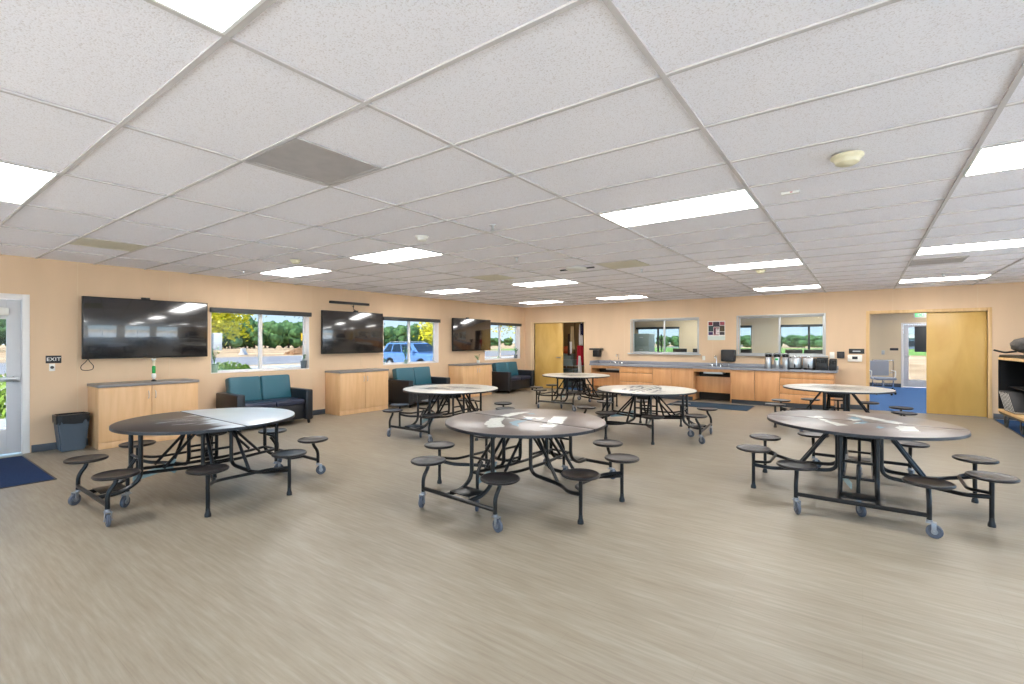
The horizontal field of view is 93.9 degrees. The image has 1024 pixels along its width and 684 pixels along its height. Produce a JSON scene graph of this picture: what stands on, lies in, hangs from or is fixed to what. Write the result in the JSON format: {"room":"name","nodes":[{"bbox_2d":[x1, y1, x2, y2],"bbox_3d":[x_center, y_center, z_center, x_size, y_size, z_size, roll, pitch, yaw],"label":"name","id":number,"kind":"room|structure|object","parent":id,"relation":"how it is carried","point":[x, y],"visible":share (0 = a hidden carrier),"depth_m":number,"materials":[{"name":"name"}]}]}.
{"room":"eatery","nodes":[
{"label":"eatery","id":0,"kind":"room"},
{"bbox_2d":[0,254,524,452],"bbox_3d":[-4.541,0.130,9.249,0.200,2.721,16.950,0,0,36],"label":"wall","id":1,"kind":"structure","parent":0,"point":[51,285],"depth_m":7.68,"materials":[{"name":"beige paint"}]},
{"bbox_2d":[0,293,29,454],"bbox_3d":[-6.836,0.427,6.037,0.175,2.125,1.055,0,0,36],"label":"door","id":2,"kind":"structure","parent":1,"relation":"in","point":[14,308],"depth_m":6.35,"materials":[{"name":"white"}]},
{"bbox_2d":[46,355,60,362],"bbox_3d":[-6.339,0.240,6.618,0.010,0.104,0.160,0,0,36],"label":"exit sign","id":3,"kind":"object","parent":1,"relation":"attached to","point":[49,359],"visible":1,"depth_m":6.62,"materials":[{"name":"black"}]},
{"bbox_2d":[77,263,77,411],"bbox_3d":[-6.194,0.130,6.821,0.003,2.521,0.014,0,0,36],"label":"trim","id":4,"kind":"structure","parent":1,"relation":"attached to","point":[77,263],"depth_m":6.82,"materials":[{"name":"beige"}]},
{"bbox_2d":[80,296,207,370],"bbox_3d":[-5.660,-0.122,7.454,0.110,1.066,1.628,0,0,36],"label":"television","id":5,"kind":"object","parent":1,"relation":"attached to","point":[112,328],"visible":1,"depth_m":7.35,"materials":[{"name":"black"}]},
{"bbox_2d":[210,307,311,373],"bbox_3d":[-4.683,-0.025,8.987,0.220,1.140,1.860,0,0,36],"label":"window","id":6,"kind":"structure","parent":1,"relation":"in","point":[248,340],"depth_m":9.01,"materials":[{"name":"white"}]},
{"bbox_2d":[211,346,218,372],"bbox_3d":[-5.185,0.302,8.332,0.146,0.457,0.140,0,0,36],"label":"potted plant","id":7,"kind":"object","parent":6,"relation":"on","point":[214,367],"visible":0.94,"depth_m":8.30,"materials":[{"name":"green plant"}]},
{"bbox_2d":[31,390,498,452],"bbox_3d":[-3.016,1.440,11.150,0.012,0.100,11.680,0,0,36],"label":"baseboard","id":8,"kind":"structure","parent":1,"relation":"attached to","point":[47,446],"depth_m":6.57,"materials":[{"name":"grey rubber"}]},
{"bbox_2d":[329,300,369,307],"bbox_3d":[-3.529,-0.807,10.373,0.116,0.115,0.980,0,0,36],"label":"bar","id":9,"kind":"object","parent":1,"relation":"attached to","point":[330,301],"visible":1,"depth_m":10.34,"materials":[{"name":"black plastic"}]},
{"bbox_2d":[321,310,382,353],"bbox_3d":[-3.471,-0.205,10.442,0.110,0.900,1.540,0,0,36],"label":"television","id":10,"kind":"object","parent":1,"relation":"attached to","point":[342,332],"visible":1,"depth_m":10.35,"materials":[{"name":"black"}]},
{"bbox_2d":[383,316,440,364],"bbox_3d":[-2.519,-0.025,11.939,0.220,1.140,1.860,0,0,36],"label":"window","id":11,"kind":"structure","parent":1,"relation":"in","point":[419,336],"depth_m":12.00,"materials":[{"name":"white"}]},
{"bbox_2d":[452,318,490,350],"bbox_3d":[-1.153,-0.205,13.603,0.110,0.900,1.620,0,0,36],"label":"television","id":12,"kind":"object","parent":1,"relation":"attached to","point":[467,334],"visible":1,"depth_m":13.49,"materials":[{"name":"black"}]},
{"bbox_2d":[485,322,521,359],"bbox_3d":[-0.320,-0.025,14.939,0.220,1.140,1.860,0,0,36],"label":"window","id":13,"kind":"structure","parent":1,"relation":"in","point":[504,336],"depth_m":15.15,"materials":[{"name":"white"}]},
{"bbox_2d":[0,0,1023,307],"bbox_3d":[1.007,-1.195,5.120,14.030,0.112,16.850,0,0,36],"label":"ceiling","id":14,"kind":"structure","parent":0,"point":[100,58],"depth_m":2.55,"materials":[{"name":"tile"}]},
{"bbox_2d":[0,162,58,204],"bbox_3d":[-3.696,-1.131,3.329,1.194,0.012,0.585,0,0,36],"label":"recessed light","id":15,"kind":"object","parent":14,"relation":"in","point":[18,184],"visible":1,"depth_m":3.37,"materials":[{"name":"white"}]},
{"bbox_2d":[70,238,146,251],"bbox_3d":[-4.696,-1.132,5.574,0.580,0.010,0.580,0,0,36],"label":"ceiling vent","id":16,"kind":"object","parent":14,"relation":"in","point":[88,242],"visible":0.95,"depth_m":5.55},
{"bbox_2d":[152,0,265,34],"bbox_3d":[-0.746,-1.131,1.167,1.194,0.012,0.585,0,0,36],"label":"recessed light","id":17,"kind":"object","parent":14,"relation":"in","point":[221,16],"visible":1,"depth_m":1.63,"materials":[{"name":"white"}]},
{"bbox_2d":[246,137,380,185],"bbox_3d":[-1.254,-1.132,3.051,0.580,0.010,0.580,0,0,36],"label":"ceiling vent","id":18,"kind":"object","parent":14,"relation":"in","point":[299,157],"visible":1,"depth_m":3.01,"materials":[{"name":"metal"}]},
{"bbox_2d":[470,275,514,280],"bbox_3d":[-0.338,-1.132,8.426,0.580,0.010,0.580,0,0,36],"label":"ceiling vent","id":19,"kind":"object","parent":14,"relation":"in","point":[489,277],"visible":1,"depth_m":8.38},
{"bbox_2d":[0,0,1023,306],"bbox_3d":[1.036,-1.132,5.161,13.630,0.010,16.550,0,0,36],"label":"grid","id":20,"kind":"object","parent":14,"relation":"attached to","point":[610,4],"visible":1,"depth_m":3.18,"materials":[{"name":"grey"}]},
{"bbox_2d":[260,266,330,276],"bbox_3d":[-3.501,-1.131,7.721,1.194,0.012,0.585,0,0,36],"label":"ceiling light","id":21,"kind":"object","parent":20,"relation":"attached to","point":[293,271],"visible":0.97,"depth_m":7.66,"materials":[{"name":"white"}]},
{"bbox_2d":[349,247,443,263],"bbox_3d":[-1.534,-1.131,6.279,1.194,0.012,0.585,0,0,36],"label":"ceiling light","id":22,"kind":"object","parent":20,"relation":"attached to","point":[408,253],"visible":1,"depth_m":6.25,"materials":[{"name":"white"}]},
{"bbox_2d":[427,289,477,293],"bbox_3d":[-1.338,-1.131,10.671,1.194,0.012,0.585,0,0,36],"label":"ceiling light","id":23,"kind":"object","parent":20,"relation":"attached to","point":[452,290],"visible":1,"depth_m":10.70,"materials":[{"name":"white"}]},
{"bbox_2d":[511,280,577,286],"bbox_3d":[0.628,-1.131,9.229,1.194,0.012,0.585,0,0,36],"label":"ceiling light","id":24,"kind":"object","parent":20,"relation":"attached to","point":[554,282],"visible":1,"depth_m":9.23,"materials":[{"name":"white"}]},
{"bbox_2d":[560,266,594,270],"bbox_3d":[0.965,-1.110,7.157,0.382,0.034,0.458,0,0,-22],"label":"ceiling speaker","id":25,"kind":"object","parent":20,"relation":"attached to","point":[575,268],"visible":1,"depth_m":7.12,"materials":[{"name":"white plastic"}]},
{"bbox_2d":[597,295,645,299],"bbox_3d":[2.791,-1.131,12.179,1.194,0.012,0.585,0,0,36],"label":"ceiling light","id":26,"kind":"object","parent":20,"relation":"attached to","point":[639,296],"visible":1,"depth_m":12.14,"materials":[{"name":"white"}]},
{"bbox_2d":[598,189,758,227],"bbox_3d":[1.416,-1.131,4.117,1.194,0.012,0.585,0,0,36],"label":"ceiling light","id":27,"kind":"object","parent":20,"relation":"attached to","point":[737,200],"visible":0.97,"depth_m":4.08,"materials":[{"name":"white"}]},
{"bbox_2d":[708,259,802,271],"bbox_3d":[3.578,-1.131,7.067,1.194,0.012,0.585,0,0,36],"label":"ceiling light","id":28,"kind":"object","parent":20,"relation":"attached to","point":[790,262],"visible":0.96,"depth_m":7.06,"materials":[{"name":"white"}]},
{"bbox_2d":[753,285,820,290],"bbox_3d":[5.741,-1.131,10.017,1.194,0.012,0.585,0,0,36],"label":"ceiling light","id":29,"kind":"object","parent":20,"relation":"attached to","point":[807,286],"visible":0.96,"depth_m":10.07,"materials":[{"name":"white"}]},
{"bbox_2d":[899,274,991,282],"bbox_3d":[7.707,-1.131,8.575,1.194,0.012,0.585,0,0,36],"label":"ceiling light","id":30,"kind":"object","parent":20,"relation":"attached to","point":[974,276],"visible":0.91,"depth_m":8.51,"materials":[{"name":"white"}]},
{"bbox_2d":[916,239,1023,254],"bbox_3d":[5.545,-1.131,5.625,1.194,0.012,0.585,0,0,36],"label":"ceiling light","id":31,"kind":"object","parent":20,"relation":"attached to","point":[1018,242],"visible":0.98,"depth_m":5.71,"materials":[{"name":"white"}]},
{"bbox_2d":[598,260,649,268],"bbox_3d":[1.629,-1.132,6.984,0.580,0.010,0.580,0,0,36],"label":"ceiling vent","id":32,"kind":"object","parent":14,"relation":"in","point":[632,263],"visible":1,"depth_m":6.98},
{"bbox_2d":[830,150,864,166],"bbox_3d":[2.029,-1.099,2.897,0.170,0.056,0.170,0,0,36],"label":"smoke detector","id":33,"kind":"object","parent":14,"relation":"attached to","point":[848,158],"visible":1,"depth_m":2.85,"materials":[{"name":"beige plastic"}]},
{"bbox_2d":[909,255,969,265],"bbox_3d":[5.948,-1.132,6.691,0.580,0.010,0.580,0,0,36],"label":"ceiling vent","id":34,"kind":"object","parent":14,"relation":"in","point":[956,259],"visible":0.96,"depth_m":6.67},
{"bbox_2d":[963,141,1023,176],"bbox_3d":[3.383,-1.131,2.675,1.194,0.012,0.585,0,0,36],"label":"recessed light","id":35,"kind":"object","parent":14,"relation":"in","point":[1005,157],"visible":0.86,"depth_m":2.96,"materials":[{"name":"white"}]},
{"bbox_2d":[0,385,1023,683],"bbox_3d":[3.179,1.550,8.084,14.030,0.120,24.200,0,0,36],"label":"floor","id":36,"kind":"structure","parent":0,"point":[701,575],"depth_m":3.18,"materials":[{"name":"laminate"}]},
{"bbox_2d":[0,456,56,488],"bbox_3d":[-6.007,1.485,5.252,1.800,0.010,1.170,0,0,36],"label":"floor mat","id":37,"kind":"object","parent":36,"relation":"on","point":[18,470],"visible":1,"depth_m":5.39,"materials":[{"name":"carpet"}]},
{"bbox_2d":[52,412,89,451],"bbox_3d":[-6.088,1.240,6.614,0.294,0.500,0.366,0,0,36],"label":"trash bin","id":38,"kind":"object","parent":36,"relation":"on","point":[71,429],"visible":1,"depth_m":6.53,"materials":[{"name":"grey plastic"}]},
{"bbox_2d":[87,378,198,449],"bbox_3d":[-5.534,1.044,7.237,0.553,0.892,1.254,0,0,36],"label":"storage cabinet","id":39,"kind":"object","parent":36,"relation":"on","point":[109,403],"visible":0.77,"depth_m":6.91,"materials":[{"name":"brown wood"}]},
{"bbox_2d":[151,358,156,380],"bbox_3d":[-5.469,0.421,7.306,0.072,0.354,0.071,0,0,36],"label":"glass bottle","id":40,"kind":"object","parent":39,"relation":"on","point":[153,375],"visible":0.98,"depth_m":7.29,"materials":[{"name":"green glass"}]},
{"bbox_2d":[63,407,327,526],"bbox_3d":[-3.086,1.131,4.890,2.062,0.718,2.062,0,0,36],"label":"table","id":41,"kind":"object","parent":36,"relation":"on","point":[203,423],"visible":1,"depth_m":4.62,"materials":[{"name":"black"}]},
{"bbox_2d":[216,374,312,432],"bbox_3d":[-4.384,1.051,8.532,0.800,0.876,1.330,0,0,36],"label":"loveseat","id":42,"kind":"object","parent":36,"relation":"on","point":[268,391],"visible":0.59,"depth_m":8.57,"materials":[{"name":"black fabric"}]},
{"bbox_2d":[225,376,261,400],"bbox_3d":[-4.733,0.843,8.448,0.233,0.460,0.541,0,0,36],"label":"cushion","id":43,"kind":"object","parent":42,"relation":"on","point":[251,386],"depth_m":8.41,"materials":[{"name":"teal fabric"}]},
{"bbox_2d":[245,400,275,407],"bbox_3d":[-4.544,1.085,8.318,0.735,0.100,0.526,0,0,36],"label":"seat cushion","id":44,"kind":"object","parent":42,"relation":"on","point":[248,403],"depth_m":8.19,"materials":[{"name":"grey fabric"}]},
{"bbox_2d":[259,374,290,399],"bbox_3d":[-4.409,0.843,8.891,0.233,0.460,0.541,0,0,36],"label":"cushion","id":45,"kind":"object","parent":42,"relation":"on","point":[271,386],"depth_m":8.81,"materials":[{"name":"teal fabric"}]},
{"bbox_2d":[264,397,304,406],"bbox_3d":[-4.228,1.085,8.749,0.735,0.100,0.526,0,0,36],"label":"seat cushion","id":46,"kind":"object","parent":42,"relation":"on","point":[278,401],"depth_m":8.61,"materials":[{"name":"grey leather"}]},
{"bbox_2d":[325,368,388,415],"bbox_3d":[-3.303,1.044,10.281,0.553,0.892,1.244,0,0,36],"label":"storage cabinet","id":47,"kind":"object","parent":36,"relation":"on","point":[351,391],"visible":0.99,"depth_m":9.96,"materials":[{"name":"brown wood"}]},
{"bbox_2d":[388,366,449,407],"bbox_3d":[-2.226,1.051,11.476,0.800,0.876,1.330,0,0,36],"label":"loveseat","id":48,"kind":"object","parent":36,"relation":"on","point":[403,378],"visible":0.69,"depth_m":11.20,"materials":[{"name":"black fabric"}]},
{"bbox_2d":[392,367,414,384],"bbox_3d":[-2.576,0.843,11.392,0.233,0.460,0.541,0,0,36],"label":"cushion","id":49,"kind":"object","parent":48,"relation":"on","point":[398,373],"depth_m":11.32,"materials":[{"name":"teal fabric"}]},
{"bbox_2d":[413,366,431,384],"bbox_3d":[-2.251,0.843,11.835,0.233,0.460,0.541,0,0,36],"label":"cushion","id":50,"kind":"object","parent":48,"relation":"on","point":[421,375],"depth_m":11.75,"materials":[{"name":"teal fabric"}]},
{"bbox_2d":[382,384,514,441],"bbox_3d":[-1.024,1.131,8.041,2.062,0.718,2.062,0,0,36],"label":"table","id":51,"kind":"object","parent":36,"relation":"on","point":[448,391],"visible":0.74,"depth_m":7.81,"materials":[{"name":"black paint"}]},
{"bbox_2d":[448,363,491,397],"bbox_3d":[-1.127,1.044,13.249,0.553,0.892,1.244,0,0,36],"label":"storage cabinet","id":52,"kind":"object","parent":36,"relation":"on","point":[463,373],"visible":0.77,"depth_m":12.92,"materials":[{"name":"brown wood"}]},
{"bbox_2d":[492,362,533,393],"bbox_3d":[-0.015,1.051,14.493,0.800,0.876,1.330,0,0,36],"label":"armchair","id":53,"kind":"object","parent":36,"relation":"on","point":[506,376],"visible":0.76,"depth_m":14.24,"materials":[{"name":"black fabric"}]},
{"bbox_2d":[492,362,506,371],"bbox_3d":[-0.365,0.843,14.408,0.233,0.460,0.541,0,0,36],"label":"cushion","id":54,"kind":"object","parent":53,"relation":"on","point":[500,366],"depth_m":14.30,"materials":[{"name":"teal fabric"}]},
{"bbox_2d":[506,362,517,375],"bbox_3d":[-0.040,0.843,14.851,0.233,0.460,0.541,0,0,36],"label":"cushion","id":55,"kind":"object","parent":53,"relation":"on","point":[511,367],"depth_m":14.78,"materials":[{"name":"teal fabric"}]},
{"bbox_2d":[514,375,530,379],"bbox_3d":[0.140,1.085,14.710,0.735,0.100,0.526,0,0,36],"label":"seat cushion","id":56,"kind":"object","parent":53,"relation":"on","point":[522,377],"depth_m":14.54,"materials":[{"name":"grey leather"}]},
{"bbox_2d":[410,409,639,532],"bbox_3d":[0.132,1.132,4.764,2.062,0.717,2.062,0,0,40],"label":"table","id":57,"kind":"object","parent":36,"relation":"on","point":[531,424],"visible":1,"depth_m":4.44,"materials":[{"name":"laminate"}]},
{"bbox_2d":[568,325,574,385],"bbox_3d":[1.895,0.440,15.424,0.267,2.101,0.194,0,0,22],"label":"flag","id":58,"kind":"object","parent":36,"relation":"on","point":[571,337],"visible":0.99,"depth_m":15.39,"materials":[{"name":"brown fabric"}]},
{"bbox_2d":[530,373,617,411],"bbox_3d":[1.504,1.131,11.271,2.062,0.718,2.062,0,0,36],"label":"table","id":59,"kind":"object","parent":36,"relation":"on","point":[570,377],"visible":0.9,"depth_m":11.05,"materials":[{"name":"black paint"}]},
{"bbox_2d":[576,322,583,388],"bbox_3d":[2.144,0.365,15.147,0.255,2.250,0.151,0,0,29],"label":"flag","id":60,"kind":"object","parent":36,"relation":"on","point":[580,354],"visible":0.99,"depth_m":15.12,"materials":[{"name":"red fabric"}]},
{"bbox_2d":[591,365,620,394],"bbox_3d":[2.801,1.079,13.760,0.890,0.822,0.568,0,0,36],"label":"base cabinet","id":61,"kind":"object","parent":36,"relation":"on","point":[614,379],"visible":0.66,"depth_m":13.74,"materials":[{"name":"brown wood"}]},
{"bbox_2d":[620,366,635,395],"bbox_3d":[3.350,1.079,13.358,0.470,0.822,0.568,0,0,36],"label":"base cabinet","id":62,"kind":"object","parent":36,"relation":"on","point":[627,373],"visible":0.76,"depth_m":13.14,"materials":[{"name":"brown wood"}]},
{"bbox_2d":[634,334,654,351],"bbox_3d":[4.606,0.600,16.688,0.540,1.780,0.595,0,0,36],"label":"filing cabinet","id":63,"kind":"object","parent":36,"relation":"on","point":[642,342],"visible":0.41,"depth_m":16.47,"materials":[{"name":"grey"}]},
{"bbox_2d":[636,367,652,384],"bbox_3d":[3.721,1.079,13.086,0.450,0.822,0.568,0,0,36],"label":"base cabinet","id":64,"kind":"object","parent":36,"relation":"on","point":[644,375],"visible":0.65,"depth_m":12.85,"materials":[{"name":"brown wood"}]},
{"bbox_2d":[577,385,717,444],"bbox_3d":[2.205,1.131,7.881,2.062,0.718,2.062,0,0,32],"label":"table","id":65,"kind":"object","parent":36,"relation":"on","point":[647,393],"visible":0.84,"depth_m":7.65,"materials":[{"name":"black paint"}]},
{"bbox_2d":[653,367,671,398],"bbox_3d":[4.100,1.079,12.808,0.490,0.822,0.568,0,0,36],"label":"base cabinet","id":66,"kind":"object","parent":36,"relation":"on","point":[661,376],"visible":0.41,"depth_m":12.57,"materials":[{"name":"brown wood"}]},
{"bbox_2d":[671,368,698,400],"bbox_3d":[4.519,1.079,12.501,0.550,0.822,0.568,0,0,36],"label":"base cabinet","id":67,"kind":"object","parent":36,"relation":"on","point":[680,377],"visible":0.59,"depth_m":12.28,"materials":[{"name":"brown wood"}]},
{"bbox_2d":[667,401,754,410],"bbox_3d":[4.630,1.485,11.206,1.780,0.010,0.950,0,0,36],"label":"floor mat","id":68,"kind":"object","parent":36,"relation":"on","point":[693,404],"visible":0.77,"depth_m":11.01,"materials":[{"name":"blue carpet"}]},
{"bbox_2d":[693,368,731,402],"bbox_3d":[5.104,1.079,12.072,0.900,0.822,0.568,0,0,36],"label":"base cabinet","id":69,"kind":"object","parent":36,"relation":"on","point":[708,386],"visible":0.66,"depth_m":12.11,"materials":[{"name":"brown wood"}]},
{"bbox_2d":[731,370,779,406],"bbox_3d":[5.882,1.079,11.502,1.030,0.822,0.568,0,0,36],"label":"base cabinet","id":70,"kind":"object","parent":36,"relation":"on","point":[751,387],"visible":0.93,"depth_m":11.29,"materials":[{"name":"brown wood"}]},
{"bbox_2d":[780,371,834,409],"bbox_3d":[6.717,1.079,10.890,1.040,0.822,0.568,0,0,36],"label":"base cabinet","id":71,"kind":"object","parent":36,"relation":"on","point":[786,377],"visible":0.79,"depth_m":10.70,"materials":[{"name":"brown wood"}]},
{"bbox_2d":[589,360,837,372],"bbox_3d":[4.788,0.603,12.285,5.920,0.130,0.598,0,0,36],"label":"countertop","id":72,"kind":"structure","parent":71,"relation":"on","point":[696,365],"depth_m":12.34,"materials":[{"name":"laminate"}]},
{"bbox_2d":[703,355,724,373],"bbox_3d":[5.113,0.564,12.067,0.490,0.454,0.401,0,0,36],"label":"sink","id":73,"kind":"object","parent":72,"relation":"in","point":[715,355],"visible":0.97,"depth_m":12.06,"materials":[{"name":"silver metal"}]},
{"bbox_2d":[703,366,724,373],"bbox_3d":[5.111,0.706,12.065,0.490,0.170,0.395,0,0,36],"label":"basin","id":74,"kind":"object","parent":73,"relation":"in","point":[704,366],"depth_m":11.96,"materials":[{"name":"silver metal"}]},
{"bbox_2d":[765,353,771,368],"bbox_3d":[6.047,0.439,11.313,0.182,0.376,0.137,0,0,-26],"label":"airpot","id":75,"kind":"object","parent":72,"relation":"on","point":[768,357],"visible":1,"depth_m":11.28,"materials":[{"name":"silver metal"}]},
{"bbox_2d":[773,353,780,368],"bbox_3d":[6.192,0.439,11.207,0.182,0.376,0.137,0,0,-26],"label":"airpot","id":76,"kind":"object","parent":72,"relation":"on","point":[776,356],"visible":1,"depth_m":11.16,"materials":[{"name":"silver metal"}]},
{"bbox_2d":[782,353,788,368],"bbox_3d":[6.333,0.439,11.104,0.182,0.376,0.137,0,0,-26],"label":"airpot","id":77,"kind":"object","parent":72,"relation":"on","point":[785,357],"visible":0.99,"depth_m":11.06,"materials":[{"name":"silver metal"}]},
{"bbox_2d":[789,356,801,369],"bbox_3d":[6.528,0.472,11.021,0.256,0.310,0.256,0,0,-9],"label":"urn","id":78,"kind":"object","parent":72,"relation":"on","point":[795,362],"visible":1,"depth_m":10.92,"materials":[{"name":"silver metal"}]},
{"bbox_2d":[803,356,815,369],"bbox_3d":[6.746,0.472,10.862,0.256,0.310,0.256,0,0,-9],"label":"urn","id":79,"kind":"object","parent":72,"relation":"on","point":[809,363],"visible":1,"depth_m":10.76,"materials":[{"name":"silver metal"}]},
{"bbox_2d":[816,358,827,369],"bbox_3d":[6.943,0.492,10.707,0.220,0.270,0.240,0,0,36],"label":"organizer","id":80,"kind":"object","parent":72,"relation":"on","point":[821,363],"visible":0.95,"depth_m":10.65,"materials":[{"name":"black plastic"}]},
{"bbox_2d":[829,359,836,370],"bbox_3d":[7.092,0.502,10.573,0.161,0.250,0.240,0,0,36],"label":"organizer","id":81,"kind":"object","parent":72,"relation":"on","point":[832,362],"visible":1,"depth_m":10.50,"materials":[{"name":"black plastic"}]},
{"bbox_2d":[765,384,917,441],"bbox_3d":[5.503,1.131,8.117,2.062,0.718,2.062,0,0,36],"label":"table","id":82,"kind":"object","parent":36,"relation":"on","point":[832,390],"visible":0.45,"depth_m":7.98,"materials":[{"name":"black paint"}]},
{"bbox_2d":[736,410,1020,538],"bbox_3d":[3.381,1.132,4.663,2.062,0.717,2.062,0,0,36],"label":"table","id":83,"kind":"object","parent":36,"relation":"on","point":[903,431],"visible":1,"depth_m":4.29,"materials":[{"name":"laminate"}]},
{"bbox_2d":[870,361,896,395],"bbox_3d":[10.554,1.015,13.593,0.626,0.950,0.592,0,0,16],"label":"office chair","id":84,"kind":"object","parent":36,"relation":"on","point":[877,368],"visible":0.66,"depth_m":13.78,"materials":[{"name":"grey fabric"}]},
{"bbox_2d":[993,419,1023,437],"bbox_3d":[9.033,1.485,7.824,1.280,0.010,2.500,0,0,36],"label":"floor mat","id":85,"kind":"object","parent":36,"relation":"on","point":[1014,425],"visible":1,"depth_m":8.50,"materials":[{"name":"blue carpet"}]},
{"bbox_2d":[998,355,1023,434],"bbox_3d":[8.421,0.855,7.642,0.632,1.270,1.550,0,0,33],"label":"shelf","id":86,"kind":"object","parent":85,"relation":"on","point":[1010,367],"visible":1,"depth_m":8.32,"materials":[{"name":"brown wood"}]},
{"bbox_2d":[994,337,1023,352],"bbox_3d":[8.477,0.056,7.743,0.571,0.315,1.548,0,0,28],"label":"duffel bag","id":87,"kind":"object","parent":86,"relation":"on","point":[1017,345],"visible":1,"depth_m":7.83,"materials":[{"name":"grey fabric"}]},
{"bbox_2d":[1007,393,1023,413],"bbox_3d":[8.359,1.002,7.755,0.388,0.318,0.368,0,0,33],"label":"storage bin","id":88,"kind":"object","parent":86,"relation":"on","point":[1016,400],"visible":1,"depth_m":7.82,"materials":[{"name":"grey plastic"}]},
{"bbox_3d":[2.004,1.125,15.827,0.770,0.730,0.510,0,0,36],"label":"shelving unit","id":89,"kind":"object","parent":36,"relation":"on","visible":0},
{"bbox_2d":[563,359,576,364],"bbox_3d":[1.902,0.664,15.840,0.416,0.190,0.356,0,0,36],"label":"storage box","id":90,"kind":"object","parent":89,"relation":"on","point":[565,361],"visible":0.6,"depth_m":15.69,"materials":[{"name":"grey"}]},
{"bbox_3d":[7.295,1.115,13.251,2.500,0.750,0.800,0,0,36],"label":"office desk","id":91,"kind":"object","parent":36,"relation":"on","visible":0},
{"bbox_2d":[804,349,822,353],"bbox_3d":[8.029,0.470,12.713,0.460,0.540,0.180,0,0,36],"label":"computer monitor","id":92,"kind":"object","parent":91,"relation":"on","point":[806,351],"visible":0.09,"depth_m":12.72,"materials":[{"name":"black plastic"}]},
{"bbox_2d":[563,322,583,383],"bbox_3d":[2.696,0.170,16.560,2.830,2.641,0.100,0,0,36],"label":"wall","id":93,"kind":"structure","parent":0,"point":[566,326],"depth_m":16.88,"materials":[{"name":"brown"}]},
{"bbox_2d":[525,282,1023,417],"bbox_3d":[5.987,0.130,11.916,13.630,2.721,0.200,0,0,36],"label":"wall","id":94,"kind":"structure","parent":0,"point":[607,325],"depth_m":11.07,"materials":[{"name":"beige paint"}]},
{"bbox_2d":[533,321,584,388],"bbox_3d":[1.515,0.422,15.176,1.890,2.135,0.228,0,0,36],"label":"door","id":95,"kind":"structure","parent":94,"relation":"in","point":[547,336],"depth_m":15.36,"materials":[{"name":"beige"}]},
{"bbox_2d":[589,348,602,356],"bbox_3d":[2.504,0.312,14.208,0.360,0.255,0.220,0,0,36],"label":"paper towel dispenser","id":96,"kind":"object","parent":94,"relation":"attached to","point":[596,351],"visible":1,"depth_m":14.12,"materials":[{"name":"black plastic"}]},
{"bbox_2d":[628,317,700,354],"bbox_3d":[4.163,-0.152,13.166,1.990,0.995,0.200,0,0,36],"label":"window","id":97,"kind":"structure","parent":94,"relation":"in","point":[664,352],"depth_m":13.19,"materials":[{"name":"silver metal"}]},
{"bbox_2d":[708,321,724,339],"bbox_3d":[5.258,-0.295,12.316,0.420,0.490,0.016,0,0,36],"label":"poster","id":98,"kind":"object","parent":94,"relation":"attached to","point":[716,329],"visible":1,"depth_m":12.31,"materials":[{"name":"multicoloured paper"}]},
{"bbox_2d":[721,349,735,361],"bbox_3d":[5.449,0.340,12.053,0.320,0.300,0.215,0,0,36],"label":"paper towel dispenser","id":99,"kind":"object","parent":94,"relation":"attached to","point":[727,355],"visible":1,"depth_m":11.97,"materials":[{"name":"black"}]},
{"bbox_2d":[736,313,827,356],"bbox_3d":[6.418,-0.158,11.513,1.980,1.005,0.200,0,0,36],"label":"window","id":100,"kind":"structure","parent":94,"relation":"in","point":[738,353],"depth_m":11.54,"materials":[{"name":"silver metal"}]},
{"bbox_2d":[586,388,1014,419],"bbox_3d":[5.925,1.440,11.830,13.630,0.100,0.012,0,0,36],"label":"baseboard","id":101,"kind":"structure","parent":94,"relation":"attached to","point":[995,416],"depth_m":9.30,"materials":[{"name":"grey rubber"}]},
{"bbox_2d":[848,355,861,361],"bbox_3d":[7.590,0.360,10.593,0.260,0.150,0.038,0,0,36],"label":"thermostat","id":102,"kind":"object","parent":94,"relation":"attached to","point":[851,358],"visible":1,"depth_m":10.58,"materials":[{"name":"white plastic"}]},
{"bbox_2d":[866,307,991,418],"bbox_3d":[8.611,0.407,9.980,1.970,2.165,0.220,0,0,36],"label":"door","id":103,"kind":"structure","parent":94,"relation":"in","point":[956,339],"depth_m":9.66,"materials":[{"name":"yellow wood"}]},
{"bbox_2d":[634,313,925,383],"bbox_3d":[10.273,0.130,17.763,14.030,2.721,0.200,0,0,36],"label":"wall","id":104,"kind":"structure","parent":0,"point":[885,329],"depth_m":17.38,"materials":[{"name":"paint"}]},
{"bbox_2d":[636,327,679,351],"bbox_3d":[6.275,0.025,20.613,1.890,1.330,0.190,0,0,36],"label":"window","id":105,"kind":"structure","parent":104,"relation":"in","point":[672,333],"depth_m":20.45,"materials":[{"name":"grey"}]},
{"bbox_2d":[740,325,751,348],"bbox_3d":[8.493,0.025,18.988,1.890,1.330,0.190,0,0,36],"label":"window","id":106,"kind":"structure","parent":104,"relation":"in","point":[745,330],"depth_m":18.61,"materials":[{"name":"grey"}]},
{"bbox_2d":[781,324,822,353],"bbox_3d":[10.751,0.025,17.332,1.890,1.330,0.190,0,0,36],"label":"window","id":107,"kind":"structure","parent":104,"relation":"in","point":[798,336],"depth_m":17.48,"materials":[{"name":"grey"}]},
{"bbox_2d":[870,382,900,386],"bbox_3d":[11.352,1.430,16.841,10.800,0.120,0.012,0,0,36],"label":"baseboard","id":108,"kind":"structure","parent":104,"relation":"attached to","point":[874,384],"depth_m":15.94,"materials":[{"name":"grey rubber"}]},
{"bbox_2d":[901,322,925,387],"bbox_3d":[13.259,0.430,15.476,1.050,2.120,0.160,0,0,36],"label":"door","id":109,"kind":"structure","parent":104,"relation":"in","point":[913,335],"depth_m":15.61,"materials":[{"name":"white"}]},
{"bbox_2d":[915,326,925,351],"bbox_3d":[13.317,-0.095,15.412,0.540,0.830,0.017,0,0,36],"label":"shade","id":110,"kind":"object","parent":104,"relation":"attached to","point":[920,331],"depth_m":15.48,"materials":[{"name":"grey"}]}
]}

